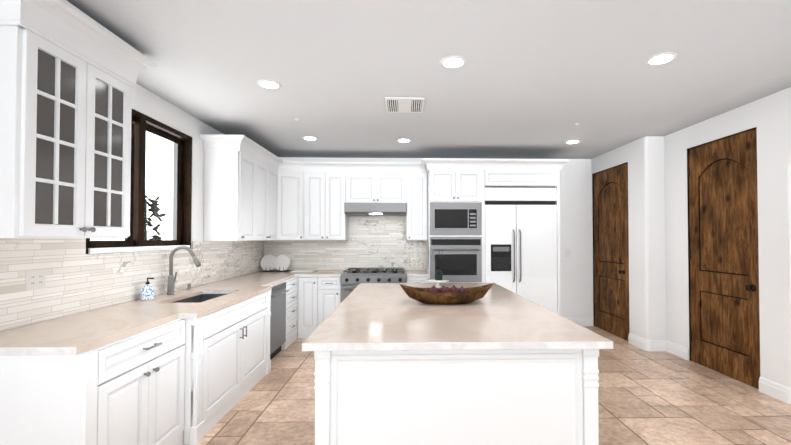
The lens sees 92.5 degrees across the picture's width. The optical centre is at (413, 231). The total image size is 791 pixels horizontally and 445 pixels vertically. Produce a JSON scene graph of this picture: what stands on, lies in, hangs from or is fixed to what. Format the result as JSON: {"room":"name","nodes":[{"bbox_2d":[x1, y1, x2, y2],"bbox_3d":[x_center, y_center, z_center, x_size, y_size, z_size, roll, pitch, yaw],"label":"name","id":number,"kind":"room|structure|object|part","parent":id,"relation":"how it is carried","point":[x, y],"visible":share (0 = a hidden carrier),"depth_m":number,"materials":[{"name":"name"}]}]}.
{"room":"kitchen","nodes":[
{"label":"kitchen","id":0,"kind":"room"},
{"bbox_2d":[86,83,224,254],"bbox_3d":[-2.399,0.101,2.104,0.200,2.730,7.900,0,-1,-1],"label":"wall","id":1,"kind":"structure","parent":0,"point":[146,102],"depth_m":4.02,"materials":[{"name":"paint"}]},
{"bbox_2d":[0,0,156,237],"bbox_3d":[-2.056,-0.582,2.197,0.487,1.238,0.953,0,-1,-1],"label":"upper cabinet","id":2,"kind":"object","parent":1,"relation":"attached to","point":[69,73],"visible":1,"depth_m":2.06,"materials":[{"name":"white wood"}]},
{"bbox_3d":[-2.056,-1.096,2.206,0.487,0.210,0.953,0,-1,-1],"label":"crown","id":3,"kind":"part","parent":2,"relation":"part of","materials":[{"name":"white wood"}]},
{"bbox_2d":[0,238,263,330],"bbox_3d":[-2.333,0.322,3.752,0.012,0.514,4.598,0,-1,-1],"label":"backsplash","id":4,"kind":"structure","parent":1,"relation":"attached to","point":[78,280],"depth_m":2.69,"materials":[{"name":"beige tile"}]},
{"bbox_2d":[26,269,45,290],"bbox_3d":[-2.285,0.291,2.293,0.008,0.120,0.120,0,-1,-1],"label":"electrical outlet plate","id":5,"kind":"object","parent":4,"relation":"attached to","point":[35,279],"depth_m":2.29,"materials":[{"name":"white plastic"}]},
{"bbox_2d":[86,109,191,253],"bbox_3d":[-2.387,-0.423,3.341,0.128,1.186,1.351,0,-1,-1],"label":"window","id":6,"kind":"structure","parent":1,"relation":"in","point":[141,125],"depth_m":3.30,"materials":[{"name":"brown wood"}]},
{"bbox_2d":[0,270,300,355],"bbox_3d":[-1.934,0.698,3.920,0.820,0.230,4.270,0,-1,-1],"label":"countertop","id":7,"kind":"structure","parent":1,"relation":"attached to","point":[78,333],"depth_m":2.46,"materials":[{"name":"stone"}]},
{"bbox_2d":[140,278,154,299],"bbox_3d":[-2.227,0.477,3.173,0.100,0.184,0.100,0,-1,-1],"label":"soap dispenser","id":8,"kind":"object","parent":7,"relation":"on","point":[147,291],"visible":1,"depth_m":3.14,"materials":[{"name":"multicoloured ceramic"}]},
{"bbox_2d":[166,246,200,294],"bbox_3d":[-2.111,0.352,3.505,0.306,0.445,0.103,0,-1,-1],"label":"faucet","id":9,"kind":"object","parent":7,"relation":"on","point":[171,283],"visible":1,"depth_m":3.48,"materials":[{"name":"silver metal"}]},
{"bbox_2d":[260,254,290,271],"bbox_3d":[-2.136,0.483,5.911,0.458,0.264,0.170,0,-1,-1],"label":"plate rack","id":10,"kind":"object","parent":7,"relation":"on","point":[270,262],"visible":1,"depth_m":5.87,"materials":[{"name":"white ceramic"}]},
{"bbox_2d":[204,134,255,240],"bbox_3d":[-2.162,-0.480,4.502,0.392,1.177,0.443,0,-1,-1],"label":"upper cabinet","id":11,"kind":"object","parent":1,"relation":"attached to","point":[254,191],"depth_m":4.26,"materials":[{"name":"white wood"}]},
{"bbox_2d":[256,146,279,240],"bbox_3d":[-2.178,-0.469,5.146,0.392,1.177,0.853,0,-1,-1],"label":"upper cabinet","id":12,"kind":"object","parent":1,"relation":"attached to","point":[267,167],"depth_m":5.14,"materials":[{"name":"white wood"}]},
{"bbox_2d":[67,0,790,158],"bbox_3d":[1.225,-1.283,2.221,7.450,0.040,8.300,0,-1,-1],"label":"ceiling","id":13,"kind":"structure","parent":0,"point":[534,79],"depth_m":2.90,"materials":[{"name":"paint"}]},
{"bbox_2d":[257,79,281,88],"bbox_3d":[-1.216,-1.243,3.198,0.195,0.006,0.195,-1,-1,44],"label":"recessed light","id":14,"kind":"object","parent":13,"relation":"in","point":[269,84],"depth_m":3.19,"materials":[{"name":"white paint"}]},
{"bbox_2d":[302,136,317,139],"bbox_3d":[-1.340,-1.214,4.915,0.195,0.006,0.195,-1,-1,44],"label":"recessed light","id":15,"kind":"object","parent":13,"relation":"in","point":[306,137],"depth_m":4.91,"materials":[{"name":"white paint"}]},
{"bbox_2d":[397,139,410,142],"bbox_3d":[-0.123,-1.211,5.036,0.195,0.006,0.195,-1,-1,44],"label":"recessed light","id":16,"kind":"object","parent":13,"relation":"in","point":[399,140],"depth_m":5.02,"materials":[{"name":"white paint"}]},
{"bbox_2d":[293,97,579,125],"bbox_3d":[0.299,-1.222,3.886,3.188,0.022,0.778,0,-1,-1],"label":"ceiling vent","id":17,"kind":"object","parent":13,"relation":"in","point":[404,104],"visible":1,"depth_m":3.66,"materials":[{"name":"white metal"}]},
{"bbox_2d":[440,56,465,67],"bbox_3d":[0.295,-1.250,2.797,0.195,0.006,0.195,-1,-1,44],"label":"recessed light","id":18,"kind":"object","parent":13,"relation":"in","point":[459,61],"depth_m":2.79,"materials":[{"name":"white paint"}]},
{"bbox_2d":[565,140,579,143],"bbox_3d":[2.146,-1.210,5.095,0.195,0.006,0.195,-1,-1,44],"label":"recessed light","id":19,"kind":"object","parent":13,"relation":"in","point":[570,141],"depth_m":5.07,"materials":[{"name":"white paint"}]},
{"bbox_2d":[645,52,676,64],"bbox_3d":[1.796,-1.251,2.745,0.195,0.006,0.195,-1,-1,44],"label":"recessed light","id":20,"kind":"object","parent":13,"relation":"in","point":[662,58],"depth_m":2.73,"materials":[{"name":"white paint"}]},
{"bbox_2d":[279,157,592,316],"bbox_3d":[1.121,0.171,6.245,7.450,2.730,0.200,0,-1,-1],"label":"wall","id":21,"kind":"structure","parent":0,"point":[575,237],"depth_m":6.18,"materials":[{"name":"paint"}]},
{"bbox_2d":[304,162,347,239],"bbox_3d":[-1.337,-0.456,5.907,0.618,1.177,0.369,0,-1,-1],"label":"upper cabinet","id":22,"kind":"object","parent":21,"relation":"attached to","point":[325,183],"depth_m":5.72,"materials":[{"name":"white wood"}]},
{"bbox_2d":[264,216,425,270],"bbox_3d":[-1.082,0.182,6.080,2.574,0.874,0.012,0,-1,-1],"label":"backsplash","id":23,"kind":"structure","parent":21,"relation":"attached to","point":[374,241],"depth_m":6.08,"materials":[{"name":"beige tile"}]},
{"bbox_2d":[295,270,428,276],"bbox_3d":[-0.742,0.634,5.750,1.912,0.039,0.674,0,-1,-1],"label":"countertop","id":24,"kind":"structure","parent":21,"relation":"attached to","point":[409,273],"depth_m":5.44,"materials":[{"name":"stone"}]},
{"bbox_2d":[291,270,334,271],"bbox_3d":[-1.534,0.605,5.814,0.620,0.019,0.230,0,-1,-1],"label":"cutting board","id":25,"kind":"object","parent":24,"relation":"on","point":[312,271],"visible":0.98,"depth_m":5.76,"materials":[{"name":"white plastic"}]},
{"bbox_2d":[348,162,407,239],"bbox_3d":[-0.569,-0.456,5.926,0.917,1.177,0.369,0,-1,-1],"label":"upper cabinet","id":26,"kind":"object","parent":21,"relation":"attached to","point":[368,182],"depth_m":5.75,"materials":[{"name":"white wood"}]},
{"bbox_2d":[344,203,405,215],"bbox_3d":[-0.568,-0.341,5.851,0.919,0.169,0.480,0,-1,-1],"label":"range hood","id":27,"kind":"object","parent":26,"relation":"attached to","point":[374,209],"visible":1,"depth_m":5.62,"materials":[{"name":"silver metal"}]},
{"bbox_2d":[408,162,426,239],"bbox_3d":[0.049,-0.456,5.942,0.320,1.177,0.369,0,-1,-1],"label":"upper cabinet","id":28,"kind":"object","parent":21,"relation":"attached to","point":[417,174],"depth_m":5.76,"materials":[{"name":"white wood"}]},
{"bbox_2d":[421,158,569,171],"bbox_3d":[1.171,-0.957,5.774,2.109,0.150,0.780,0,-1,-1],"label":"crown molding","id":29,"kind":"structure","parent":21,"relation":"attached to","point":[496,164],"depth_m":5.44,"materials":[{"name":"white wood"}]},
{"bbox_2d":[566,249,570,256],"bbox_3d":[2.528,0.345,6.173,0.074,0.120,0.009,0,-1,-1],"label":"electrical outlet plate","id":30,"kind":"object","parent":21,"relation":"attached to","point":[568,254],"depth_m":6.17,"materials":[{"name":"white plastic"}]},
{"bbox_2d":[565,317,592,325],"bbox_3d":[2.515,1.464,6.147,0.814,0.142,0.022,0,-1,-1],"label":"baseboard","id":31,"kind":"structure","parent":21,"relation":"attached to","point":[583,321],"depth_m":6.15,"materials":[{"name":"white paint"}]},
{"bbox_2d":[198,326,790,444],"bbox_3d":[1.225,1.494,2.173,7.150,0.065,8.000,0,-1,-1],"label":"floor","id":32,"kind":"structure","parent":0,"point":[655,398],"depth_m":3.21,"materials":[{"name":"brown tile"}]},
{"bbox_2d":[0,319,187,444],"bbox_3d":[-1.930,1.030,2.189,0.739,0.872,0.822,0,-1,-1],"label":"base cabinet","id":33,"kind":"object","parent":32,"relation":"on","point":[185,382],"depth_m":1.91,"materials":[{"name":"white wood"}]},
{"bbox_2d":[184,290,271,444],"bbox_3d":[-1.932,1.049,3.326,0.793,0.872,1.450,0,-1,-1],"label":"base cabinet","id":34,"kind":"object","parent":32,"relation":"on","point":[230,347],"depth_m":3.03,"materials":[{"name":"white wood"}]},
{"bbox_2d":[271,281,287,357],"bbox_3d":[-1.987,1.068,4.441,0.739,0.872,0.784,0,-1,-1],"label":"dishwasher","id":35,"kind":"object","parent":32,"relation":"on","point":[279,290],"depth_m":4.62,"materials":[{"name":"silver metal"}]},
{"bbox_2d":[285,277,297,346],"bbox_3d":[-2.005,1.080,5.115,0.739,0.872,0.564,0,-1,-1],"label":"base cabinet","id":36,"kind":"object","parent":32,"relation":"on","point":[293,282],"depth_m":5.15,"materials":[{"name":"white wood"}]},
{"bbox_2d":[297,277,316,337],"bbox_3d":[-1.520,1.090,5.726,0.301,0.872,0.668,0,-1,-1],"label":"base cabinet","id":37,"kind":"object","parent":32,"relation":"on","point":[307,286],"depth_m":5.39,"materials":[{"name":"white wood"}]},
{"bbox_2d":[317,277,340,326],"bbox_3d":[-1.208,1.090,5.734,0.323,0.872,0.668,0,-1,-1],"label":"base cabinet","id":38,"kind":"object","parent":32,"relation":"on","point":[319,301],"depth_m":5.40,"materials":[{"name":"white wood"}]},
{"bbox_2d":[341,268,405,302],"bbox_3d":[-0.574,1.046,5.690,0.934,0.958,0.753,0,-1,-1],"label":"range","id":39,"kind":"object","parent":32,"relation":"on","point":[352,279],"visible":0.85,"depth_m":5.38,"materials":[{"name":"silver metal"}]},
{"bbox_2d":[406,277,428,282],"bbox_3d":[0.054,1.091,5.766,0.318,0.872,0.668,0,-1,-1],"label":"base cabinet","id":40,"kind":"object","parent":32,"relation":"on","point":[408,279],"depth_m":5.44,"materials":[{"name":"white wood"}]},
{"bbox_2d":[426,170,481,282],"bbox_3d":[0.603,0.312,5.744,0.771,2.429,0.766,0,-1,-1],"label":"tall cabinet","id":41,"kind":"object","parent":32,"relation":"on","point":[454,215],"visible":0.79,"depth_m":5.43,"materials":[{"name":"white wood"}]},
{"bbox_2d":[314,349,598,444],"bbox_3d":[0.196,1.045,3.100,1.460,0.873,2.396,0,-1,-1],"label":"kitchen island","id":42,"kind":"object","parent":32,"relation":"on","point":[484,397],"visible":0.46,"depth_m":1.92,"materials":[{"name":"white wood"}]},
{"bbox_2d":[302,283,612,350],"bbox_3d":[0.196,0.589,3.113,1.550,0.039,2.480,0,-1,-1],"label":"island countertop","id":43,"kind":"structure","parent":42,"relation":"on","point":[377,317],"depth_m":2.24,"materials":[{"name":"stone"}]},
{"bbox_2d":[426,250,448,287],"bbox_3d":[0.254,0.383,3.948,0.244,0.399,0.244,0,-1,-1],"label":"cake stand","id":44,"kind":"object","parent":43,"relation":"on","point":[438,279],"visible":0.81,"depth_m":3.91,"materials":[{"name":"white ceramic"}]},
{"bbox_2d":[429,250,442,279],"bbox_3d":[0.234,0.343,3.949,0.153,0.320,0.090,0,-1,-1],"label":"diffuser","id":45,"kind":"object","parent":44,"relation":"attached to","point":[438,274],"depth_m":3.92,"materials":[{"name":"green glass"}]},
{"bbox_2d":[399,284,492,304],"bbox_3d":[0.263,0.491,3.016,0.750,0.150,0.290,0,-1,-1],"label":"dough bowl","id":46,"kind":"object","parent":43,"relation":"on","point":[444,295],"visible":1,"depth_m":2.92,"materials":[{"name":"brown wood"}]},
{"bbox_2d":[482,170,560,315],"bbox_3d":[1.556,0.313,5.777,1.133,2.429,0.748,0,-1,-1],"label":"refrigerator","id":47,"kind":"object","parent":32,"relation":"on","point":[520,233],"visible":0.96,"depth_m":5.48,"materials":[{"name":"white metal"}]},
{"bbox_2d":[591,87,790,388],"bbox_3d":[3.267,0.103,2.250,0.485,2.730,7.900,0,-1,-1],"label":"wall","id":48,"kind":"structure","parent":0,"point":[658,243],"depth_m":4.50,"materials":[{"name":"paint"}]},
{"bbox_2d":[592,162,629,340],"bbox_3d":[2.942,0.286,5.672,0.117,2.474,0.983,0,-1,-1],"label":"door","id":49,"kind":"structure","parent":48,"relation":"in","point":[610,255],"depth_m":5.65,"materials":[{"name":"brown wood"}]},
{"bbox_2d":[628,333,650,351],"bbox_3d":[2.953,1.444,4.960,0.035,0.142,0.397,0,-1,-1],"label":"baseboard","id":50,"kind":"structure","parent":48,"relation":"attached to","point":[637,341],"depth_m":4.91,"materials":[{"name":"white paint"}]},
{"bbox_2d":[664,340,688,360],"bbox_3d":[3.198,1.437,4.596,0.018,0.142,0.377,0,-1,-1],"label":"baseboard","id":51,"kind":"structure","parent":48,"relation":"attached to","point":[675,349],"depth_m":4.59,"materials":[{"name":"white paint"}]},
{"bbox_2d":[687,127,759,388],"bbox_3d":[3.230,0.257,3.987,0.117,2.474,0.878,0,-1,-1],"label":"door","id":52,"kind":"structure","parent":48,"relation":"in","point":[723,274],"depth_m":3.94,"materials":[{"name":"brown wood"}]},
{"bbox_2d":[759,376,790,403],"bbox_3d":[3.235,1.417,3.376,0.030,0.142,0.297,0,-1,-1],"label":"baseboard","id":53,"kind":"structure","parent":48,"relation":"attached to","point":[780,392],"depth_m":3.37,"materials":[{"name":"white paint"}]},
{"label":"outside","id":54,"kind":"structure","parent":0,"visible":0},
{"bbox_2d":[90,131,173,240],"bbox_3d":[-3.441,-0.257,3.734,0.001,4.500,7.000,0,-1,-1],"label":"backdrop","id":55,"kind":"structure","parent":54,"point":[157,164],"depth_m":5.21,"materials":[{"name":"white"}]},
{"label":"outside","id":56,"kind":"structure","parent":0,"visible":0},
{"bbox_2d":[145,195,165,239],"bbox_3d":[-2.901,0.545,4.080,0.098,1.909,0.792,0,-1,-1],"label":"tree","id":57,"kind":"object","parent":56,"point":[155,208],"depth_m":4.22,"materials":[{"name":"black plant"}]}
]}

